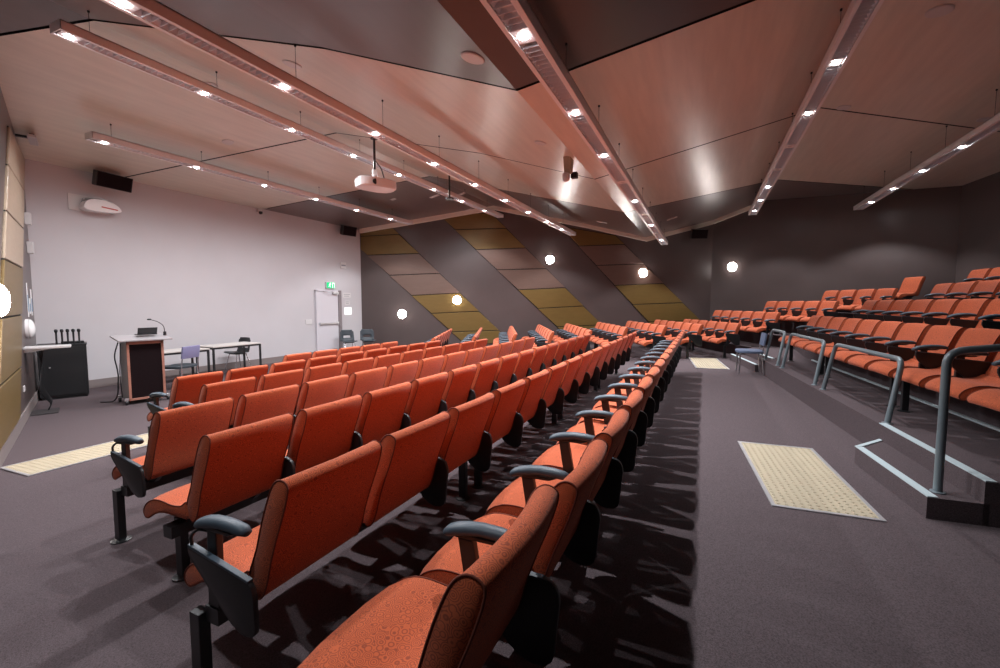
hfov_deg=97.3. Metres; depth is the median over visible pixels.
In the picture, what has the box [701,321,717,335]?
seat
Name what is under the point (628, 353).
seat
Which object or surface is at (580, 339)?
seat
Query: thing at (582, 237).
wall panel
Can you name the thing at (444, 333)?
seat
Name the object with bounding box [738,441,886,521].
tactile paving
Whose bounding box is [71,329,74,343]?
handset
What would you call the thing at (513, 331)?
seat
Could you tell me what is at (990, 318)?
seat
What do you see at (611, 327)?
seat
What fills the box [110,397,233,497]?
seat
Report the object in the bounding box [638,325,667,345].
seat
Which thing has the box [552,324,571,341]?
seat
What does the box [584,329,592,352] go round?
seat
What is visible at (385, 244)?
wall panel
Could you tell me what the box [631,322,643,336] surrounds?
seat
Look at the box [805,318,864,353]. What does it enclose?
seat
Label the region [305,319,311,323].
light switch
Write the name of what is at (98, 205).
projector
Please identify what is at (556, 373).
seat
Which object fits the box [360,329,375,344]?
shell chair
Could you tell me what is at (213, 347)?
table
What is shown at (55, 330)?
handset
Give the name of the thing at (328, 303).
door
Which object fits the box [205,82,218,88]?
ceiling speaker
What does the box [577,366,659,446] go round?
seat
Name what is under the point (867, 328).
seat
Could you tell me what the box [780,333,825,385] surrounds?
guard rail
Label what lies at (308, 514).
seat
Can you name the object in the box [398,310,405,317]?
wall lamp
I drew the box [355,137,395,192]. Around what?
ceiling projector
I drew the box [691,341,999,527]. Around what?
platform
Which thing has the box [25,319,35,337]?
wall lamp
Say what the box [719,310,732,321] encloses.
seat
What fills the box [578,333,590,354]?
seat
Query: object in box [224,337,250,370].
shell chair
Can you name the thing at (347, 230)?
grille
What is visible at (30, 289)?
notice
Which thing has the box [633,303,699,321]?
wall panel
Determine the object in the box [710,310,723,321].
seat
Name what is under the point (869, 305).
seat
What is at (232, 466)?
seat
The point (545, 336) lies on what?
seat
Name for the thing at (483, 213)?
trim
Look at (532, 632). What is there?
seat
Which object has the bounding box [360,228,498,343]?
trim
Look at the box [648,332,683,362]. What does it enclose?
seat
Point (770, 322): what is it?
seat
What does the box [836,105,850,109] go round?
ceiling speaker
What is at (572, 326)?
seat
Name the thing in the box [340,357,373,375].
seat
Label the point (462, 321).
wall panel
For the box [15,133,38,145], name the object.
wall sensor
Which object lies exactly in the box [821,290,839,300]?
seat
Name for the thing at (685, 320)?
seat
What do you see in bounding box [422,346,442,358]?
seat
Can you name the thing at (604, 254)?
wall panel
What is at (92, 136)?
light
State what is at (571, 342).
seat
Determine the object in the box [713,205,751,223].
trim
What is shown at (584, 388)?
seat
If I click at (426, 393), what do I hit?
seat
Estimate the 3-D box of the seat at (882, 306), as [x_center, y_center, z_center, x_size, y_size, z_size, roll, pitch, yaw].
[6.294,-0.312,7.489,0.629,0.539,0.549,1,4,20]
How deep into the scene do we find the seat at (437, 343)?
8.52 m
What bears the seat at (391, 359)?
on the frame
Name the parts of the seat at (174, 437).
hinge rod, edge trim, arm post, armrest, seat, backrest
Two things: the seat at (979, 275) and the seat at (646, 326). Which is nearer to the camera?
the seat at (979, 275)
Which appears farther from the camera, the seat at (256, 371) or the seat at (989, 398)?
the seat at (256, 371)
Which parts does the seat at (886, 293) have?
backrest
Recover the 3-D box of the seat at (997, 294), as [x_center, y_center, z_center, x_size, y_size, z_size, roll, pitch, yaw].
[6.709,-0.483,5.942,0.629,0.539,0.549,1,4,20]
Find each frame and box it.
[110,466,192,544]
[163,490,269,581]
[189,369,617,667]
[644,344,690,358]
[689,341,727,357]
[739,331,767,347]
[778,320,807,323]
[788,345,998,412]
[836,310,853,312]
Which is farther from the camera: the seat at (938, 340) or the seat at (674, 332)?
the seat at (674, 332)
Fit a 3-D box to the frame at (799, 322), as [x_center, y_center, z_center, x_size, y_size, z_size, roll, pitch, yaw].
[7.522,-0.178,11.605,0.114,0.365,2.710,0,4,0]
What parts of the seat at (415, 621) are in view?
seat, backrest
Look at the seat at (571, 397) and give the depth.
4.95 m
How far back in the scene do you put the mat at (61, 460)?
4.66 m
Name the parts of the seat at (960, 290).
armrest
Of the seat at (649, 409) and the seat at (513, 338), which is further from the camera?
the seat at (513, 338)
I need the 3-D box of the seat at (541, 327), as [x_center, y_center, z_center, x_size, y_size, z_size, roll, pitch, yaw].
[1.000,0.051,12.921,0.629,0.539,0.548,0,4,0]
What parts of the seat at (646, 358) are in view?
armrest, arm post, backrest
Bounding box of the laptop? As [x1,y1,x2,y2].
[134,327,157,334]
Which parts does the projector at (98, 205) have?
cable arm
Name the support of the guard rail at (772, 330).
on the platform
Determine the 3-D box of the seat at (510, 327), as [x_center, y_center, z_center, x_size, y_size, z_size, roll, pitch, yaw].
[0.099,0.058,13.370,0.629,0.539,0.549,0,4,0]
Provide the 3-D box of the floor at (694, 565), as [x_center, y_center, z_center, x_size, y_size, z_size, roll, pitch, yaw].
[1.095,1.045,6.865,18.100,0.290,20.857,2,4,25]
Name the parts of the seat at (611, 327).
backrest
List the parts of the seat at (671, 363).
armrest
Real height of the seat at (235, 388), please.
0.532 m
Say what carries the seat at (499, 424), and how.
on the frame at (201, 617)
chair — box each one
[165,345,199,376]
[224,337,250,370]
[340,330,356,346]
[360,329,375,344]
[735,332,766,375]
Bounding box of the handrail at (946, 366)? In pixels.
[929,344,999,494]
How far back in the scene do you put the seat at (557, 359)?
7.18 m
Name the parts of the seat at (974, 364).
seat, arm post, edge trim, armrest, backrest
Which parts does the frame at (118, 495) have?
leg, foot plate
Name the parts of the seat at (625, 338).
backrest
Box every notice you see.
[26,283,29,316]
[30,289,32,315]
[343,293,350,297]
[345,307,350,314]
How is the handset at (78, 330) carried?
on the base cabinet
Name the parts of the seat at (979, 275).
armrest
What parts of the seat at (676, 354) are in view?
armrest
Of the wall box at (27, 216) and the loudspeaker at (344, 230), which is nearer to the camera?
the wall box at (27, 216)
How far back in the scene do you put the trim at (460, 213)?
15.13 m
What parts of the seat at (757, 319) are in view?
seat, backrest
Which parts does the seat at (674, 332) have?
backrest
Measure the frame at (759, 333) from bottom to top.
0.365 m
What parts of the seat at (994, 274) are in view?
armrest, backrest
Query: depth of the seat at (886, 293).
9.97 m
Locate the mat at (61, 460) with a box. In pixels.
[0,433,147,476]
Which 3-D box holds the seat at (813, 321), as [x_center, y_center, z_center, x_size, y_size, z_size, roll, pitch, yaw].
[5.513,-0.071,8.055,0.629,0.539,0.549,1,4,20]
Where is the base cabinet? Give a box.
[36,342,88,400]
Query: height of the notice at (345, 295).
0.160 m
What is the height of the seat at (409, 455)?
0.517 m
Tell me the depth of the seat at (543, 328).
12.18 m
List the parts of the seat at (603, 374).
backrest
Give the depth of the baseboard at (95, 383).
10.53 m
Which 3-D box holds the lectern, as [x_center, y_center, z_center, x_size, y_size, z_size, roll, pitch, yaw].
[-6.168,0.584,7.469,0.695,1.126,0.868,3,5,38]
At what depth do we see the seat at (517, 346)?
7.77 m
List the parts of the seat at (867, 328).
seat, armrest, backrest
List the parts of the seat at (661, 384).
seat, armrest, arm post, backrest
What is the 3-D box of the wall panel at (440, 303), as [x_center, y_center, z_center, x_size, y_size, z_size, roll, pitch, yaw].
[-1.915,-1.078,15.425,2.356,0.691,0.030,0,4,0]
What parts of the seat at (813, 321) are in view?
seat, armrest, backrest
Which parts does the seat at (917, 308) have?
armrest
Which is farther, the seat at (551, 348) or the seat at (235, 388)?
the seat at (551, 348)
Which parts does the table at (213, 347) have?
leg, apron frame, leg, leg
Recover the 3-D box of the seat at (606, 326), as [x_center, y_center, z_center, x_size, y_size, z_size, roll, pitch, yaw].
[2.920,-0.028,12.872,0.629,0.539,0.548,0,4,0]
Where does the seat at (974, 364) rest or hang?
on the frame at (905, 386)
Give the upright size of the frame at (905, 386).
0.365 m
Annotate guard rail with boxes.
[763,329,785,365]
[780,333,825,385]
[820,343,903,423]
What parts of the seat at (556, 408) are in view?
backrest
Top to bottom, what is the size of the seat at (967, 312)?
0.539 m
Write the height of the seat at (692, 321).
0.539 m
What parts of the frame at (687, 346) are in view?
leg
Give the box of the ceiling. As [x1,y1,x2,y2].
[0,0,999,236]
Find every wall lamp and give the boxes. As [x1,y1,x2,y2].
[0,284,10,315]
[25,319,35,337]
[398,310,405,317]
[453,296,460,303]
[546,255,553,263]
[639,269,646,276]
[728,263,736,270]
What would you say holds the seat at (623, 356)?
on the frame at (201, 617)
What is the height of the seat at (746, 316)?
0.539 m
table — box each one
[164,348,209,374]
[196,342,261,373]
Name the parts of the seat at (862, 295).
seat, backrest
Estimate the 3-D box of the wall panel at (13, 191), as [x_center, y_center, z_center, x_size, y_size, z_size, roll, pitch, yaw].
[-7.165,-1.992,6.505,0.030,0.676,2.441,-4,5,-43]
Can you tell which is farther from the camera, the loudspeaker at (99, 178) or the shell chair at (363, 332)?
the shell chair at (363, 332)
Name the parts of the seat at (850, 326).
seat, armrest, backrest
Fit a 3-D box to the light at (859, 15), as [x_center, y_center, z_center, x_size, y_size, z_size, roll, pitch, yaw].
[4.347,-3.329,6.227,0.220,0.517,15.352,2,4,25]
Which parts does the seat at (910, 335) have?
seat, arm post, armrest, backrest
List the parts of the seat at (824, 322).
seat, armrest, backrest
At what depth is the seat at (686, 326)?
11.64 m
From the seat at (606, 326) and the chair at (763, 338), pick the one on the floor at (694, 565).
the chair at (763, 338)
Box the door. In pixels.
[314,290,342,350]
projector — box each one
[67,193,121,214]
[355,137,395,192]
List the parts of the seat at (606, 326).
backrest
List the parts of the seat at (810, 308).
seat, backrest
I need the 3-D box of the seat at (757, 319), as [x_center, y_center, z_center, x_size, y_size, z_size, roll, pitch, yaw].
[6.654,-0.323,11.630,0.629,0.539,0.549,0,4,0]
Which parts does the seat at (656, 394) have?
seat, armrest, arm post, backrest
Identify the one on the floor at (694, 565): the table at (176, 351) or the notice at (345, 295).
the table at (176, 351)
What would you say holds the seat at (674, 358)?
on the frame
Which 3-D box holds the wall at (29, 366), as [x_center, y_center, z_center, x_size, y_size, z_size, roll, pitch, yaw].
[-1.768,-0.874,0.593,0.150,5.100,19.585,-4,5,-43]
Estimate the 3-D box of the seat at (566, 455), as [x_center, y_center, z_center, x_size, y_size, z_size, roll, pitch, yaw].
[0.505,0.622,2.618,0.629,0.544,0.548,2,4,25]
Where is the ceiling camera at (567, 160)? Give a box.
[562,156,577,181]
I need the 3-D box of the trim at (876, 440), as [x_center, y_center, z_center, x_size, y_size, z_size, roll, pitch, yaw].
[3.266,0.965,3.888,0.428,0.008,0.035,-2,5,-27]
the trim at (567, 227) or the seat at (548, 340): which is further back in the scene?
the trim at (567, 227)
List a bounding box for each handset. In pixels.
[54,329,57,343]
[60,329,63,343]
[65,329,68,343]
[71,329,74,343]
[77,329,80,342]
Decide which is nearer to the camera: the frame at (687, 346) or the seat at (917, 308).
the seat at (917, 308)
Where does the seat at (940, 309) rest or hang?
on the frame
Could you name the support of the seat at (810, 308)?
on the frame at (799, 322)
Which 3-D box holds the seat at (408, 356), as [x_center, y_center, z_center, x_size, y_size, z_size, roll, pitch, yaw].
[-1.545,0.508,6.572,0.629,0.544,0.548,2,4,25]
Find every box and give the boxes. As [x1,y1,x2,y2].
[24,212,31,224]
[26,241,34,253]
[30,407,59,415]
[340,262,345,268]
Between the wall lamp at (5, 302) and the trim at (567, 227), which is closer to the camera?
the wall lamp at (5, 302)
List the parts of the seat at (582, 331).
backrest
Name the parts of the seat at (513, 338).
backrest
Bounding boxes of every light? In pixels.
[49,10,503,217]
[85,124,412,224]
[100,0,575,235]
[480,0,667,244]
[748,0,883,214]
[853,89,999,209]
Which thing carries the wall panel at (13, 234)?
attached to the wall at (29, 366)
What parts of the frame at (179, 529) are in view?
foot plate, leg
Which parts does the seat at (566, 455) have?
seat, arm post, armrest, backrest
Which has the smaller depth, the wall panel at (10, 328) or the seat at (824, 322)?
the wall panel at (10, 328)
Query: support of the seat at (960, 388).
on the frame at (905, 386)
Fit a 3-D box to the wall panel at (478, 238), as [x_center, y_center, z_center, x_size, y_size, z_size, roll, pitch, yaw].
[-0.333,-3.298,15.274,2.446,0.709,0.030,0,4,0]
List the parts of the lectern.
panel, panel, frame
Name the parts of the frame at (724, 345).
leg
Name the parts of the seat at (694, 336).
seat, backrest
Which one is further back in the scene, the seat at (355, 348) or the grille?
the grille
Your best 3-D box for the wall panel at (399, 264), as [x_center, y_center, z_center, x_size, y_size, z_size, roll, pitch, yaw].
[-3.357,-2.424,15.325,2.507,0.730,0.030,0,4,0]
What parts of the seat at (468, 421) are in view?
backrest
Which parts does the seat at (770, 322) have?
seat, backrest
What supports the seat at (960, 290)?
on the frame
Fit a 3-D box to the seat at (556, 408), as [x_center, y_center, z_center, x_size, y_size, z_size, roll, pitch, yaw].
[0.510,0.515,4.723,0.629,0.544,0.548,2,4,25]
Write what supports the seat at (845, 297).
on the frame at (842, 311)
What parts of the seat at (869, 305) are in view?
armrest, backrest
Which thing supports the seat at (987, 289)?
on the frame
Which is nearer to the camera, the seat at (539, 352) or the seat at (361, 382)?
the seat at (361, 382)
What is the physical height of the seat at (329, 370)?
0.544 m
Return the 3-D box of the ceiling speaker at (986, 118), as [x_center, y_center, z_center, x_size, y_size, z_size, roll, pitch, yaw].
[7.947,-3.510,7.212,0.200,0.034,0.200,2,4,25]
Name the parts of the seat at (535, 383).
backrest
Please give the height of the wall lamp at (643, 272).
0.290 m
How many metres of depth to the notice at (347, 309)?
14.84 m
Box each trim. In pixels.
[0,0,999,212]
[0,126,21,384]
[359,206,712,241]
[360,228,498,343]
[447,213,594,329]
[567,227,691,322]
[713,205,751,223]
[731,354,757,364]
[811,360,999,431]
[855,439,881,446]
[856,446,937,497]
[879,423,996,482]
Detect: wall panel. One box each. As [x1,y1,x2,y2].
[0,260,22,316]
[0,316,21,383]
[0,368,20,449]
[1,211,23,266]
[3,165,23,227]
[5,127,24,189]
[361,228,398,235]
[361,235,417,254]
[368,254,438,274]
[390,274,459,294]
[412,293,478,312]
[432,312,497,330]
[444,213,505,228]
[452,331,499,342]
[455,229,525,248]
[477,248,544,268]
[498,269,563,288]
[519,288,582,307]
[539,306,598,326]
[558,325,595,329]
[569,228,623,245]
[579,245,643,264]
[597,264,662,284]
[616,284,681,303]
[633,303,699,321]
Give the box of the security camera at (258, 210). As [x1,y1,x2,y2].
[256,208,262,213]
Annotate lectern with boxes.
[100,333,172,404]
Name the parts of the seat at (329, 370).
backrest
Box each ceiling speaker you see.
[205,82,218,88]
[222,139,233,144]
[282,60,301,68]
[461,51,484,64]
[534,141,545,144]
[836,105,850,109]
[924,4,954,17]
[976,117,990,121]
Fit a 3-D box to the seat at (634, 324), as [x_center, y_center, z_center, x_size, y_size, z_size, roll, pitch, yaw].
[3.879,-0.104,13.371,0.629,0.539,0.548,0,4,0]
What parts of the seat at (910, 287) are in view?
seat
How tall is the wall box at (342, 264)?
0.200 m
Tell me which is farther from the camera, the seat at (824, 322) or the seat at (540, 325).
the seat at (540, 325)
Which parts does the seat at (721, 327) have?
seat, backrest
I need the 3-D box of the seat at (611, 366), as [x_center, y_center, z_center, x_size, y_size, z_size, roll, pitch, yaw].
[1.665,0.339,7.213,0.629,0.544,0.548,2,4,25]
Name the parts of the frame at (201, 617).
leg, leg, foot plate, leg, foot plate, leg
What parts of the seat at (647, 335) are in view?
seat, backrest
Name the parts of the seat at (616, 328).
seat, backrest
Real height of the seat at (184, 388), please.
0.532 m
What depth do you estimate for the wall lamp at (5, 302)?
4.57 m
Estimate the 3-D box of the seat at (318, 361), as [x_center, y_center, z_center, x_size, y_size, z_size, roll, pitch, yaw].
[-2.718,0.577,6.208,0.629,0.544,0.548,2,4,25]
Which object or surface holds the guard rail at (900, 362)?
on the platform
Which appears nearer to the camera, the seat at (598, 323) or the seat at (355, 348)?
the seat at (355, 348)
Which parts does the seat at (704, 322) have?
backrest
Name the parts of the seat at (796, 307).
seat, backrest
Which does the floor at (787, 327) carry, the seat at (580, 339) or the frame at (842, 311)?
the frame at (842, 311)
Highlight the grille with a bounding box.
[343,226,356,235]
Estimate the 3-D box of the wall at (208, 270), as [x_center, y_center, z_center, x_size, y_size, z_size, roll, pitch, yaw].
[-6.674,-1.252,11.655,0.150,4.300,8.340,2,4,25]
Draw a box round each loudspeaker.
[92,169,132,192]
[340,225,356,236]
[690,229,707,238]
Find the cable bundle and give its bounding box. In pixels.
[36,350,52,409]
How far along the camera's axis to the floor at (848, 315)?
11.32 m
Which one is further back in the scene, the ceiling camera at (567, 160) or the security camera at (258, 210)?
the security camera at (258, 210)
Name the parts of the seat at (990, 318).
armrest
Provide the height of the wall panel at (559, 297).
0.698 m
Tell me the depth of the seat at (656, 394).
4.38 m
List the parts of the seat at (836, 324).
seat, armrest, backrest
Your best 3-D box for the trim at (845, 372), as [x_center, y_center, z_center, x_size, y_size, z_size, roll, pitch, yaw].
[4.895,0.710,5.431,0.030,0.020,6.380,1,4,20]
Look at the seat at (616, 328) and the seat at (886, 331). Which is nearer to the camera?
the seat at (886, 331)
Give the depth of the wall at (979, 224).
10.06 m
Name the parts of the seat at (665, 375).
armrest, arm post, backrest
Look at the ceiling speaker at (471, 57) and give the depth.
4.11 m
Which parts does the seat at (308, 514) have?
hinge rod, arm post, edge trim, seat, armrest, backrest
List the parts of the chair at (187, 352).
seat, backrest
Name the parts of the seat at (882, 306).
armrest, backrest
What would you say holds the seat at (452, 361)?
on the frame at (118, 495)
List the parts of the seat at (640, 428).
seat, armrest, arm post, backrest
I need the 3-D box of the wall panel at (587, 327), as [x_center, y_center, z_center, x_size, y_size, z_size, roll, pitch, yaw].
[3.034,-0.061,15.513,2.037,0.499,0.030,0,4,0]
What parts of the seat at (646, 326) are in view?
backrest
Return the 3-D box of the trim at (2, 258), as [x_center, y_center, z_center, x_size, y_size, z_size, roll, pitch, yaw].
[-6.624,-0.943,5.978,0.012,4.040,5.132,-4,5,-43]
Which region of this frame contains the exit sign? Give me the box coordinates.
[325,282,334,288]
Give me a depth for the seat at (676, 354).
7.35 m
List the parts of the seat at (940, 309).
armrest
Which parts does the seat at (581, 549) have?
seat, arm post, armrest, backrest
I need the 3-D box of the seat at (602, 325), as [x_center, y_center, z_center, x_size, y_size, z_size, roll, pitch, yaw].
[2.919,-0.066,13.421,0.629,0.539,0.548,0,4,0]
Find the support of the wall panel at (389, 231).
attached to the wall at (683, 265)
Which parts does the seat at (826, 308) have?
seat, backrest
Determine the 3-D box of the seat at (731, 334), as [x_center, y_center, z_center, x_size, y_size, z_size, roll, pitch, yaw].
[5.706,-0.008,11.148,0.629,0.539,0.548,0,4,0]
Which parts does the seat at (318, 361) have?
backrest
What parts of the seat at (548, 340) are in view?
backrest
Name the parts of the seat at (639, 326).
backrest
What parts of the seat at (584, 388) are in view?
backrest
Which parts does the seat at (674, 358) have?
armrest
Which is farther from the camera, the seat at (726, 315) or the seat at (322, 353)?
the seat at (726, 315)
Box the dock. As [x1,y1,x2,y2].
[63,340,83,343]
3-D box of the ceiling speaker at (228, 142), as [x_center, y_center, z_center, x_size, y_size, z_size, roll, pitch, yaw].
[-5.132,-3.617,8.299,0.198,0.049,0.200,2,4,25]
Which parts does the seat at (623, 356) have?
backrest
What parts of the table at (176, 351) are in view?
apron frame, leg, leg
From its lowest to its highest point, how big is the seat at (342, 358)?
0.544 m
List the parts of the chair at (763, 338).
seat, leg, backrest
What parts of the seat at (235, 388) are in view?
armrest, backrest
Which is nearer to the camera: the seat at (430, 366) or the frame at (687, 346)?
the seat at (430, 366)
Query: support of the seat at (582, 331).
on the frame
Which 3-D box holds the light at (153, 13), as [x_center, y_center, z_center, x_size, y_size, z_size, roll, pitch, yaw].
[-0.237,-3.175,9.054,0.220,0.514,12.902,2,4,25]
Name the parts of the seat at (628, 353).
backrest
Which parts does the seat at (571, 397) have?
backrest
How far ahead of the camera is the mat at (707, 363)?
10.00 m
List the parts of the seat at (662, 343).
armrest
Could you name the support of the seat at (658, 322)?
on the frame at (687, 346)
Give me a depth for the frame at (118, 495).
2.83 m
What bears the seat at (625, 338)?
on the frame at (201, 617)
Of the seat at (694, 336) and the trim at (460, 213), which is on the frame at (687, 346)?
the seat at (694, 336)
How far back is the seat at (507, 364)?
5.20 m
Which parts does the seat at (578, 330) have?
backrest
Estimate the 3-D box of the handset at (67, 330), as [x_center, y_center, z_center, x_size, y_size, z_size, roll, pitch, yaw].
[-7.638,0.042,7.776,0.048,0.262,0.050,2,4,25]
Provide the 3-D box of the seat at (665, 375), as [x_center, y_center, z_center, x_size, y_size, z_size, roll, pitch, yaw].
[1.891,0.411,5.606,0.629,0.544,0.548,2,4,25]
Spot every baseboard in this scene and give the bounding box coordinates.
[0,388,39,466]
[89,352,312,387]
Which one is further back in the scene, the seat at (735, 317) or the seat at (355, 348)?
the seat at (735, 317)
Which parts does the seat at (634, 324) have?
backrest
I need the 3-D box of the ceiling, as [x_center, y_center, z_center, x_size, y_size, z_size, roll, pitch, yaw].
[1.201,-3.139,4.788,19.540,1.070,22.430,0,4,4]
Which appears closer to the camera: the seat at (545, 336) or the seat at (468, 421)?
the seat at (468, 421)
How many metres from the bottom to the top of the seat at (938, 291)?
0.539 m
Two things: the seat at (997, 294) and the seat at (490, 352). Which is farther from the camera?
the seat at (490, 352)
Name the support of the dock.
on the base cabinet
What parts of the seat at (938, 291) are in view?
armrest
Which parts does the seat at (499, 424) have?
backrest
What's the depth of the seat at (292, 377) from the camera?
4.43 m
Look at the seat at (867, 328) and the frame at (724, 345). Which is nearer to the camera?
the seat at (867, 328)
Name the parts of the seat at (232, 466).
seat, backrest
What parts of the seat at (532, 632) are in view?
seat, armrest, arm post, edge trim, backrest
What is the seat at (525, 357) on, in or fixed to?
on the frame at (179, 529)
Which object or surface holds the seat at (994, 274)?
on the frame
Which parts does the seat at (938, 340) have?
seat, arm post, armrest, edge trim, backrest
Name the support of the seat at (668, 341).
on the frame
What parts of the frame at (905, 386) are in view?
leg, leg, leg, leg, leg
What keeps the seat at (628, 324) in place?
on the frame
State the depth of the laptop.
7.49 m
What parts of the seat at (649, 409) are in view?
seat, arm post, armrest, backrest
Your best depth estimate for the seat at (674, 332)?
12.09 m
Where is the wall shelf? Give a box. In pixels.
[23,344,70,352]
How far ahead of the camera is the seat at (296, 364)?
5.55 m
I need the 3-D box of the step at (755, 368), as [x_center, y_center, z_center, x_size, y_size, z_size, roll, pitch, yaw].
[5.510,0.638,9.719,0.305,0.160,1.984,1,4,14]
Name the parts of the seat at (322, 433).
backrest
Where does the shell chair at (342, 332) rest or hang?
on the floor at (694, 565)
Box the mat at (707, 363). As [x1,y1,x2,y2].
[689,357,729,369]
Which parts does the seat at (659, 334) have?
seat, backrest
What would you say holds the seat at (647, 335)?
on the frame
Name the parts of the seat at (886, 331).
seat, armrest, backrest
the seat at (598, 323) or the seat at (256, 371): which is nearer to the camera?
the seat at (256, 371)
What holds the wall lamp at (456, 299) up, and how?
attached to the wall panel at (440, 303)
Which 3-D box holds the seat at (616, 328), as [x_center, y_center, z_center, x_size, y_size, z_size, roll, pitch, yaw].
[2.924,0.050,11.775,0.629,0.539,0.549,0,4,0]
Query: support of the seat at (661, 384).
on the frame
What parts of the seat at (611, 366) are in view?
backrest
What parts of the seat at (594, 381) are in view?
backrest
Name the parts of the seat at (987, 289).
armrest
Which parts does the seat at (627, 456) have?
seat, armrest, arm post, backrest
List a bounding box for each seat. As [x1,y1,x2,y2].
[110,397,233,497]
[143,413,293,522]
[147,371,223,420]
[172,376,256,427]
[184,440,381,637]
[225,364,268,392]
[232,384,299,427]
[256,369,303,407]
[268,359,305,373]
[269,394,362,489]
[282,352,311,364]
[288,374,348,444]
[294,362,342,413]
[297,484,558,667]
[300,355,336,388]
[312,349,337,357]
[336,351,363,363]
[337,346,359,356]
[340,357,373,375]
[344,366,387,397]
[350,381,411,450]
[360,343,379,351]
[362,411,450,526]
[363,348,386,358]
[372,353,400,368]
[380,341,397,347]
[383,360,418,387]
[386,345,406,354]
[399,349,422,363]
[400,372,448,429]
[406,342,424,351]
[415,355,444,379]
[420,392,494,505]
[420,438,607,665]
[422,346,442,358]
[424,340,440,348]
[428,332,445,345]
[438,364,476,413]
[440,351,465,372]
[441,343,459,355]
[458,341,474,351]
[462,347,483,366]
[466,358,499,402]
[468,379,525,471]
[473,339,487,348]
[480,344,498,361]
[485,408,629,564]
[490,353,518,391]
[493,327,513,341]
[493,329,514,344]
[496,341,512,357]
[499,331,515,341]
[499,333,516,343]
[502,369,548,446]
[509,339,524,354]
[509,349,533,384]
[521,324,539,338]
[522,337,534,350]
[524,325,541,338]
[526,345,546,376]
[528,361,566,428]
[530,326,543,336]
[531,327,545,342]
[532,331,553,348]
[532,389,642,508]
[533,329,550,346]
[534,328,547,344]
[539,342,558,371]
[547,355,580,414]
[551,339,567,366]
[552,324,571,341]
[554,323,568,336]
[554,325,574,341]
[556,326,578,341]
[556,376,652,471]
[561,337,576,361]
[564,351,592,402]
[567,327,581,338]
[570,335,583,358]
[571,328,586,337]
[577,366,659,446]
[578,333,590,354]
[578,347,601,393]
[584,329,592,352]
[589,322,601,334]
[589,324,610,341]
[590,343,609,385]
[591,323,605,336]
[592,324,615,343]
[593,359,664,427]
[596,325,621,345]
[599,340,616,379]
[600,327,628,345]
[607,338,622,373]
[607,353,669,412]
[614,335,627,369]
[619,348,672,401]
[620,334,632,364]
[623,344,675,391]
[625,321,632,327]
[626,332,636,361]
[627,321,637,334]
[629,341,677,384]
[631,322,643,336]
[633,324,657,343]
[635,323,650,337]
[636,338,679,377]
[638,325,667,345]
[643,336,681,371]
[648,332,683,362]
[653,320,661,324]
[653,334,682,366]
[659,330,685,359]
[660,320,667,325]
[664,322,683,337]
[665,321,675,335]
[666,323,692,342]
[680,324,703,345]
[683,319,691,322]
[690,320,699,323]
[698,320,708,334]
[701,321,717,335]
[702,322,728,341]
[708,323,740,344]
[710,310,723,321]
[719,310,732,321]
[728,311,743,322]
[739,311,754,325]
[739,311,766,331]
[746,312,780,333]
[763,301,778,311]
[775,301,791,315]
[778,315,822,343]
[779,301,805,320]
[785,301,821,321]
[786,316,833,346]
[795,317,847,349]
[800,301,838,321]
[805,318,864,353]
[817,319,882,357]
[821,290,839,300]
[834,321,904,363]
[837,289,876,310]
[837,290,857,305]
[847,323,932,369]
[852,300,879,319]
[854,288,897,310]
[865,300,895,320]
[867,325,967,377]
[881,299,913,321]
[892,328,999,387]
[895,276,925,298]
[899,299,935,322]
[921,299,961,324]
[924,283,955,299]
[924,352,999,400]
[944,281,978,298]
[946,298,992,327]
[962,268,992,281]
[966,388,999,411]
[967,280,999,298]
[975,299,999,328]
[984,267,999,280]
[995,289,999,298]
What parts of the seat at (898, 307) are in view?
armrest, backrest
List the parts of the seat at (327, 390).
backrest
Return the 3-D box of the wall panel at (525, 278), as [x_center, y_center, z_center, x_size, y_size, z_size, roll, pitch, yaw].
[1.092,-1.915,15.376,2.380,0.712,0.030,0,4,0]
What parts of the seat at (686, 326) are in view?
backrest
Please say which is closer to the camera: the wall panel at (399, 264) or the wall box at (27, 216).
the wall box at (27, 216)
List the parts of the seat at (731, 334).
seat, backrest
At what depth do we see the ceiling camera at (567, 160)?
6.93 m
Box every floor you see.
[0,343,999,667]
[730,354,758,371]
[738,331,999,427]
[778,322,806,333]
[837,312,853,317]
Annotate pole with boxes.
[445,175,453,199]
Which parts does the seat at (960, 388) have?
seat, backrest, armrest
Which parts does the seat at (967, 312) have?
armrest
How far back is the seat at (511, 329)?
12.17 m
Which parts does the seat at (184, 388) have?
edge trim, seat, arm post, armrest, backrest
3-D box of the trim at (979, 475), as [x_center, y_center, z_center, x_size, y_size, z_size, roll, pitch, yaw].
[3.257,0.862,3.360,0.055,0.008,1.400,1,4,20]
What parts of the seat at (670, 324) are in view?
backrest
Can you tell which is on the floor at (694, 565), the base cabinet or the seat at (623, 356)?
the base cabinet
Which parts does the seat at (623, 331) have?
backrest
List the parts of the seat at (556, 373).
backrest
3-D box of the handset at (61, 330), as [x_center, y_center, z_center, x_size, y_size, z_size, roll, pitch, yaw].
[-7.691,0.045,7.727,0.048,0.262,0.050,2,4,25]
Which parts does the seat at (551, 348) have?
backrest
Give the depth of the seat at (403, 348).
7.53 m
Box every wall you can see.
[0,87,38,414]
[25,159,361,379]
[360,210,712,345]
[710,186,961,319]
[955,172,999,282]
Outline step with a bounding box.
[855,441,989,525]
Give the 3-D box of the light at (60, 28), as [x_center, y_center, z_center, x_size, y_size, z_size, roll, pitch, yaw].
[-2.360,-3.775,9.808,0.220,0.384,11.342,2,4,25]

